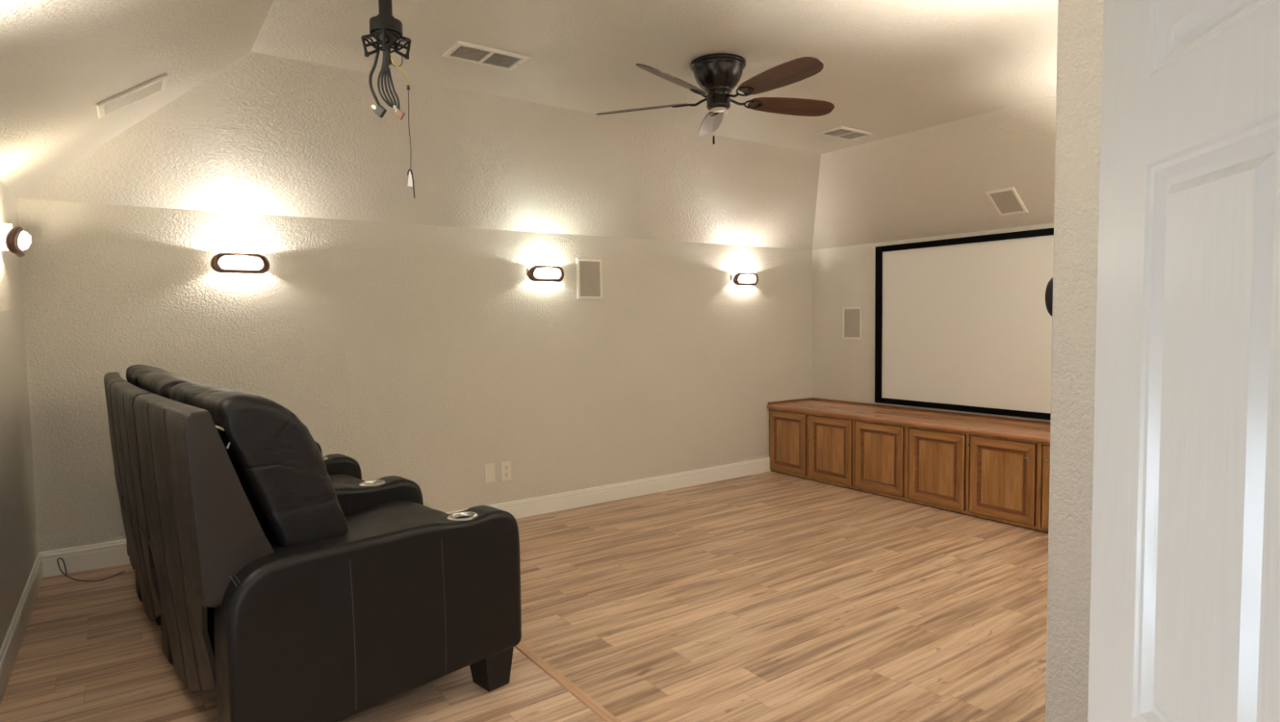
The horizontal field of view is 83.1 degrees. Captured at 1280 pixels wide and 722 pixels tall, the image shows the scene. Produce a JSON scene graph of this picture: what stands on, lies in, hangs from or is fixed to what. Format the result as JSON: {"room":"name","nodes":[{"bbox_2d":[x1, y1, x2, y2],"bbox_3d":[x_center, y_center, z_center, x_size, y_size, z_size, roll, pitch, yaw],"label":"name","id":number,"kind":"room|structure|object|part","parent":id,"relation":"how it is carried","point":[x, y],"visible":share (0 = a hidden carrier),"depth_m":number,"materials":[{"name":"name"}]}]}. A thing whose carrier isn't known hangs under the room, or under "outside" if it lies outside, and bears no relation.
{"room":"home theater","nodes":[
{"label":"home theater","id":0,"kind":"room"},
{"bbox_2d":[0,179,38,648],"bbox_3d":[-2.020,0.455,1.925,0.120,2.591,5.750,-3,4,-35],"label":"wall","id":1,"kind":"structure","parent":0,"point":[19,542],"depth_m":3.70,"materials":[{"name":"paint"}]},
{"bbox_2d":[0,222,31,257],"bbox_3d":[-3.039,-0.581,3.503,0.130,0.138,0.352,-3,4,-35],"label":"wall lamp","id":2,"kind":"object","parent":1,"relation":"attached to","point":[16,239],"visible":1,"depth_m":3.40,"materials":[{"name":"white glass"}]},
{"bbox_3d":[-3.027,-0.580,3.513,0.062,0.133,0.352,-3,4,-35],"label":"lamp frame","id":3,"kind":"part","parent":2,"relation":"part of","materials":[{"name":"brown metal"}]},
{"bbox_2d":[0,552,43,704],"bbox_3d":[-1.947,1.339,2.009,0.016,0.155,5.734,-3,4,-35],"label":"baseboard","id":4,"kind":"structure","parent":1,"relation":"attached to","point":[9,650],"depth_m":3.43,"materials":[{"name":"white wood"}]},
{"bbox_2d":[0,562,604,721],"bbox_3d":[-0.722,1.554,1.917,1.890,0.300,7.350,-3,4,-35],"label":"platform","id":5,"kind":"object","parent":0,"point":[89,651],"visible":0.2,"depth_m":3.04,"materials":[{"name":"brown wood"}]},
{"bbox_2d":[57,557,124,581],"bbox_3d":[-3.346,1.249,4.337,0.378,0.108,0.159,-1,3,-5],"label":"power cord","id":6,"kind":"object","parent":5,"relation":"on","point":[61,571],"visible":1,"depth_m":4.37,"materials":[{"name":"grey plastic"}]},
{"bbox_2d":[103,364,521,721],"bbox_3d":[-1.830,0.678,3.608,1.223,1.286,2.853,-4,4,-41],"label":"reclining sofa","id":7,"kind":"object","parent":5,"relation":"on","point":[289,584],"visible":1,"depth_m":2.50,"materials":[{"name":"black leather"}]},
{"bbox_3d":[-2.766,0.391,3.958,0.249,0.628,0.885,-3,4,-38],"label":"backrest","id":8,"kind":"part","parent":7,"relation":"part of","materials":[{"name":"black leather"}]},
{"bbox_3d":[-2.803,0.917,3.953,0.081,0.520,0.876,-3,4,-38],"label":"panel","id":9,"kind":"part","parent":7,"relation":"part of","materials":[{"name":"black leather"}]},
{"bbox_3d":[-2.191,0.423,3.260,0.248,0.628,0.856,-4,4,-41],"label":"backrest","id":10,"kind":"part","parent":7,"relation":"part of","materials":[{"name":"black leather"}]},
{"bbox_3d":[-2.227,0.949,3.252,0.081,0.520,0.847,-4,4,-40],"label":"panel","id":11,"kind":"part","parent":7,"relation":"part of","materials":[{"name":"black leather"}]},
{"bbox_2d":[125,364,176,386],"bbox_3d":[-2.616,0.315,4.067,0.436,0.590,0.841,-3,4,-35],"label":"cushion","id":12,"kind":"object","parent":7,"relation":"on","point":[132,373],"depth_m":3.85,"materials":[{"name":"black leather"}]},
{"bbox_3d":[-2.440,1.246,3.692,0.109,0.159,0.155,-4,4,-39],"label":"leg","id":13,"kind":"part","parent":7,"relation":"part of","materials":[{"name":"black metal"}]},
{"bbox_2d":[137,372,203,398],"bbox_3d":[-2.048,0.346,3.380,0.412,0.587,0.806,-4,4,-41],"label":"cushion","id":14,"kind":"object","parent":7,"relation":"on","point":[160,384],"depth_m":3.10,"materials":[{"name":"black leather"}]},
{"bbox_3d":[-1.628,0.977,2.596,0.080,0.520,0.839,-4,5,-44],"label":"panel","id":15,"kind":"part","parent":7,"relation":"part of","materials":[{"name":"black leather"}]},
{"bbox_3d":[-1.594,0.451,2.606,0.247,0.628,0.848,-4,5,-44],"label":"backrest","id":16,"kind":"part","parent":7,"relation":"part of","materials":[{"name":"black leather"}]},
{"bbox_3d":[-1.255,0.956,2.970,0.990,0.530,0.707,-4,5,-44],"label":"seat","id":17,"kind":"part","parent":7,"relation":"part of","materials":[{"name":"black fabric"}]},
{"bbox_2d":[169,382,348,546],"bbox_3d":[-1.459,0.375,2.733,0.410,0.583,0.797,-4,5,-44],"label":"cushion","id":18,"kind":"object","parent":7,"relation":"on","point":[284,478],"depth_m":2.42,"materials":[{"name":"black leather"}]},
{"bbox_2d":[328,473,364,483],"bbox_3d":[-1.754,0.812,3.680,0.862,0.316,0.697,-4,4,-41],"label":"seat cushion","id":19,"kind":"object","parent":7,"relation":"on","point":[335,477],"depth_m":3.95,"materials":[{"name":"black leather"}]},
{"bbox_2d":[345,500,448,530],"bbox_3d":[-1.174,0.839,3.043,0.862,0.315,0.697,-4,5,-44],"label":"seat cushion","id":20,"kind":"object","parent":7,"relation":"on","point":[358,513],"depth_m":3.26,"materials":[{"name":"black leather"}]},
{"bbox_3d":[-0.623,1.260,3.003,0.147,0.159,0.144,2,5,45],"label":"leg","id":21,"kind":"part","parent":7,"relation":"part of","materials":[{"name":"black metal"}]},
{"bbox_2d":[514,640,621,721],"bbox_3d":[-0.390,1.353,3.115,0.052,0.056,5.734,-3,4,-35],"label":"trim","id":22,"kind":"structure","parent":5,"relation":"attached to","point":[580,695],"depth_m":2.97,"materials":[{"name":"brown wood"}]},
{"bbox_2d":[16,198,812,551],"bbox_3d":[-0.866,0.176,6.334,7.074,2.611,0.120,-3,4,-35],"label":"wall","id":23,"kind":"structure","parent":0,"point":[428,356],"depth_m":5.66,"materials":[{"name":"paint"}]},
{"bbox_2d":[38,538,130,577],"bbox_3d":[-2.846,1.187,4.892,1.890,0.155,0.016,-3,4,-35],"label":"baseboard","id":24,"kind":"structure","parent":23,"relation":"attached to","point":[97,555],"depth_m":4.47,"materials":[{"name":"white wood"}]},
{"bbox_2d":[210,251,269,273],"bbox_3d":[-2.683,-0.657,4.851,0.352,0.138,0.130,-3,4,-35],"label":"wall lamp","id":25,"kind":"object","parent":23,"relation":"attached to","point":[239,263],"visible":1,"depth_m":4.81,"materials":[{"name":"white glass"}]},
{"bbox_2d":[215,251,263,269],"bbox_3d":[-2.683,-0.669,4.850,0.274,0.113,0.128,-3,4,-35],"label":"diffuser","id":26,"kind":"object","parent":25,"relation":"attached to","point":[235,260],"depth_m":4.80,"materials":[{"name":"white glass"}]},
{"bbox_2d":[484,462,494,483],"bbox_3d":[-1.252,0.934,6.016,0.090,0.160,0.008,-3,4,-35],"label":"blank plate","id":27,"kind":"object","parent":23,"relation":"attached to","point":[489,468],"visible":1,"depth_m":6.01,"materials":[{"name":"beige plastic"}]},
{"bbox_2d":[501,461,511,480],"bbox_3d":[-1.130,0.930,6.102,0.090,0.160,0.008,-3,4,-35],"label":"outlet","id":28,"kind":"object","parent":23,"relation":"attached to","point":[506,465],"visible":1,"depth_m":6.10,"materials":[{"name":"beige plastic"}]},
{"bbox_2d":[503,464,508,470],"bbox_3d":[-1.129,0.900,6.098,0.040,0.044,0.003,-3,4,-35],"label":"socket","id":29,"kind":"object","parent":28,"relation":"attached to","point":[505,466],"depth_m":6.10,"materials":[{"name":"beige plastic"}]},
{"bbox_2d":[504,471,508,477],"bbox_3d":[-1.128,0.960,6.101,0.040,0.044,0.003,-3,4,-35],"label":"socket","id":30,"kind":"object","parent":28,"relation":"attached to","point":[506,473],"depth_m":6.10,"materials":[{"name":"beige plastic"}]},
{"bbox_2d":[527,264,564,281],"bbox_3d":[-0.802,-0.748,6.182,0.352,0.138,0.130,-3,4,-35],"label":"wall lamp","id":31,"kind":"object","parent":23,"relation":"attached to","point":[546,273],"visible":1,"depth_m":6.13,"materials":[{"name":"white glass"}]},
{"bbox_2d":[576,257,602,298],"bbox_3d":[-0.452,-0.738,6.503,0.262,0.362,0.013,-3,4,-35],"label":"wall speaker","id":32,"kind":"object","parent":23,"relation":"attached to","point":[589,271],"visible":1,"depth_m":6.50,"materials":[{"name":"beige plastic"}]},
{"bbox_2d":[579,261,599,296],"bbox_3d":[-0.452,-0.738,6.503,0.216,0.316,0.008,-3,4,-35],"label":"grille","id":33,"kind":"object","parent":32,"relation":"attached to","point":[589,271],"depth_m":6.50,"materials":[{"name":"fabric"}]},
{"bbox_2d":[444,457,770,518],"bbox_3d":[-0.317,1.228,6.690,4.307,0.155,0.016,-3,4,-35],"label":"baseboard","id":34,"kind":"structure","parent":23,"relation":"attached to","point":[522,508],"depth_m":6.82,"materials":[{"name":"white wood"}]},
{"bbox_2d":[730,271,758,285],"bbox_3d":[1.102,-0.854,7.529,0.352,0.138,0.130,-3,4,-35],"label":"wall lamp","id":35,"kind":"object","parent":23,"relation":"attached to","point":[747,278],"visible":1,"depth_m":7.47,"materials":[{"name":"white glass"}]},
{"bbox_2d":[0,0,1057,249],"bbox_3d":[0.842,-1.421,3.796,6.874,0.859,5.870,-3,4,-35],"label":"ceiling","id":36,"kind":"structure","parent":0,"point":[264,107],"depth_m":4.57,"materials":[{"name":"paint"}]},
{"bbox_2d":[96,73,168,118],"bbox_3d":[-2.504,-1.308,3.563,0.291,0.201,0.245,-3,4,-35],"label":"ceiling vent","id":37,"kind":"object","parent":36,"relation":"in","point":[110,105],"visible":1,"depth_m":3.54,"materials":[{"name":"silver metal"}]},
{"bbox_2d":[360,0,415,198],"bbox_3d":[-0.925,-1.129,2.638,0.140,1.060,0.140,2,4,37],"label":"mount","id":38,"kind":"object","parent":36,"relation":"hanging from","point":[386,29],"visible":1,"depth_m":2.63,"materials":[{"name":"black metal"}]},
{"bbox_2d":[441,40,529,71],"bbox_3d":[-0.880,-1.738,4.127,0.430,0.014,0.250,-3,4,-35],"label":"ceiling vent","id":39,"kind":"object","parent":36,"relation":"in","point":[460,51],"visible":1,"depth_m":4.11,"materials":[{"name":"silver metal"}]},
{"bbox_2d":[595,53,834,144],"bbox_3d":[0.507,-1.528,4.249,1.491,0.485,1.422,-3,4,-35],"label":"ceiling fan","id":40,"kind":"object","parent":36,"relation":"hanging from","point":[717,74],"visible":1,"depth_m":4.21,"materials":[{"name":"black metal"}]},
{"bbox_3d":[0.004,-1.555,4.459,0.578,0.006,0.160,0,23,19],"label":"blade","id":41,"kind":"part","parent":40,"relation":"part of","materials":[{"name":"brown wood"}]},
{"bbox_3d":[0.175,-1.526,3.911,0.160,0.006,0.578,26,18,33],"label":"blade","id":42,"kind":"part","parent":40,"relation":"part of","materials":[{"name":"brown wood"}]},
{"bbox_3d":[0.473,-1.580,4.791,0.160,0.006,0.578,-21,3,2],"label":"blade","id":43,"kind":"part","parent":40,"relation":"part of","materials":[{"name":"brown wood"}]},
{"bbox_3d":[0.750,-1.534,3.904,0.160,0.006,0.578,21,-10,-34],"label":"blade","id":44,"kind":"part","parent":40,"relation":"part of","materials":[{"name":"brown wood"}]},
{"bbox_3d":[0.934,-1.567,4.448,0.578,0.006,0.160,-2,-17,-17],"label":"blade","id":45,"kind":"part","parent":40,"relation":"part of","materials":[{"name":"brown wood"}]},
{"bbox_2d":[817,125,874,140],"bbox_3d":[1.707,-1.881,5.981,0.420,0.014,0.250,-3,4,-35],"label":"ceiling vent","id":46,"kind":"object","parent":36,"relation":"in","point":[840,132],"visible":1,"depth_m":5.96,"materials":[{"name":"silver metal"}]},
{"bbox_2d":[985,186,1028,215],"bbox_3d":[3.104,-1.345,6.108,0.250,0.190,0.238,-3,4,-35],"label":"wall speaker","id":47,"kind":"object","parent":36,"relation":"attached to","point":[1006,201],"visible":1,"depth_m":6.10,"materials":[{"name":"beige plastic"}]},
{"bbox_2d":[989,190,1023,213],"bbox_3d":[3.103,-1.344,6.108,0.259,0.008,0.192,40,-20,-30],"label":"grille","id":48,"kind":"object","parent":47,"relation":"attached to","point":[1005,202],"depth_m":6.10,"materials":[{"name":"fabric"}]},
{"bbox_2d":[515,471,1048,721],"bbox_3d":[1.655,1.462,4.508,4.984,0.120,5.870,-3,4,-35],"label":"floor","id":49,"kind":"structure","parent":0,"point":[771,596],"depth_m":4.22,"materials":[{"name":"brown wood"}]},
{"bbox_2d":[768,408,808,479],"bbox_3d":[1.852,0.856,7.883,0.705,0.700,0.551,-3,4,-35],"label":"base cabinet","id":50,"kind":"object","parent":49,"relation":"on","point":[788,429],"visible":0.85,"depth_m":7.67,"materials":[{"name":"brown wood"}]},
{"bbox_2d":[808,413,854,489],"bbox_3d":[2.179,0.877,7.422,0.705,0.700,0.578,-3,4,-35],"label":"base cabinet","id":51,"kind":"object","parent":49,"relation":"on","point":[830,437],"visible":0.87,"depth_m":7.21,"materials":[{"name":"brown wood"}]},
{"bbox_2d":[853,418,906,501],"bbox_3d":[2.514,0.900,6.950,0.705,0.700,0.578,-3,4,-35],"label":"base cabinet","id":52,"kind":"object","parent":49,"relation":"on","point":[879,447],"visible":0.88,"depth_m":6.74,"materials":[{"name":"brown wood"}]},
{"bbox_2d":[906,425,968,515],"bbox_3d":[2.850,0.922,6.478,0.705,0.700,0.580,-3,4,-35],"label":"base cabinet","id":53,"kind":"object","parent":49,"relation":"on","point":[936,460],"visible":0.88,"depth_m":6.27,"materials":[{"name":"brown wood"}]},
{"bbox_2d":[966,432,1039,530],"bbox_3d":[3.179,0.945,5.998,0.723,0.700,0.583,-3,4,-35],"label":"base cabinet","id":54,"kind":"object","parent":49,"relation":"on","point":[1003,473],"visible":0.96,"depth_m":5.79,"materials":[{"name":"brown wood"}]},
{"bbox_2d":[1038,441,1049,533],"bbox_3d":[3.519,0.967,5.526,0.715,0.700,0.579,-3,4,-35],"label":"base cabinet","id":55,"kind":"object","parent":49,"relation":"on","point":[1044,457],"visible":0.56,"depth_m":5.53,"materials":[{"name":"brown wood"}]},
{"bbox_2d":[767,397,1050,443],"bbox_3d":[2.679,0.531,6.672,0.728,0.061,3.453,-3,4,-35],"label":"countertop","id":56,"kind":"structure","parent":55,"relation":"on","point":[991,425],"depth_m":6.64,"materials":[{"name":"brown wood"}]},
{"bbox_3d":[3.249,0.976,5.333,0.030,0.640,0.527,-3,4,-35],"label":"door","id":57,"kind":"part","parent":55,"relation":"part of","materials":[{"name":"brown wood"}]},
{"bbox_2d":[812,222,1053,422],"bbox_3d":[3.315,0.118,6.480,0.120,2.591,4.475,-3,4,-35],"label":"wall","id":58,"kind":"structure","parent":0,"point":[844,370],"depth_m":7.85,"materials":[{"name":"paint"}]},
{"bbox_2d":[842,306,862,339],"bbox_3d":[2.287,-0.407,7.778,0.013,0.352,0.252,-3,4,-35],"label":"wall speaker","id":59,"kind":"object","parent":58,"relation":"attached to","point":[851,316],"visible":1,"depth_m":7.77,"materials":[{"name":"beige plastic"}]},
{"bbox_2d":[844,308,859,337],"bbox_3d":[2.287,-0.407,7.778,0.008,0.306,0.206,-3,4,-35],"label":"grille","id":60,"kind":"object","parent":59,"relation":"attached to","point":[851,316],"depth_m":7.78,"materials":[{"name":"fabric"}]},
{"bbox_2d":[875,227,1053,419],"bbox_3d":[3.285,-0.319,6.353,0.033,1.616,2.860,-3,4,-35],"label":"projection screen","id":61,"kind":"object","parent":58,"relation":"attached to","point":[964,324],"visible":0.49,"depth_m":6.70,"materials":[{"name":"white fabric"}]},
{"bbox_2d":[1044,0,1103,721],"bbox_3d":[3.302,-0.074,2.933,3.977,3.320,1.275,-3,4,-35],"label":"wall","id":62,"kind":"structure","parent":0,"point":[1080,22],"depth_m":2.25,"materials":[{"name":"paint"}]},
{"bbox_2d":[1044,277,1053,315],"bbox_3d":[1.366,-0.209,2.357,0.140,0.140,0.036,-3,4,-35],"label":"dome","id":63,"kind":"object","parent":62,"relation":"attached to","point":[1049,290],"visible":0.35,"depth_m":2.32,"materials":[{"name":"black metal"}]},
{"bbox_3d":[0.955,0.103,0.419,3.027,3.320,0.120,-3,4,-35],"label":"wall","id":64,"kind":"structure","parent":0,"visible":0},
{"bbox_2d":[1088,0,1279,721],"bbox_3d":[0.549,0.438,0.578,0.167,2.020,0.762,0,3,9],"label":"door","id":65,"kind":"structure","parent":64,"relation":"in","point":[1184,611],"depth_m":0.74,"materials":[{"name":"white paint"}]}
]}

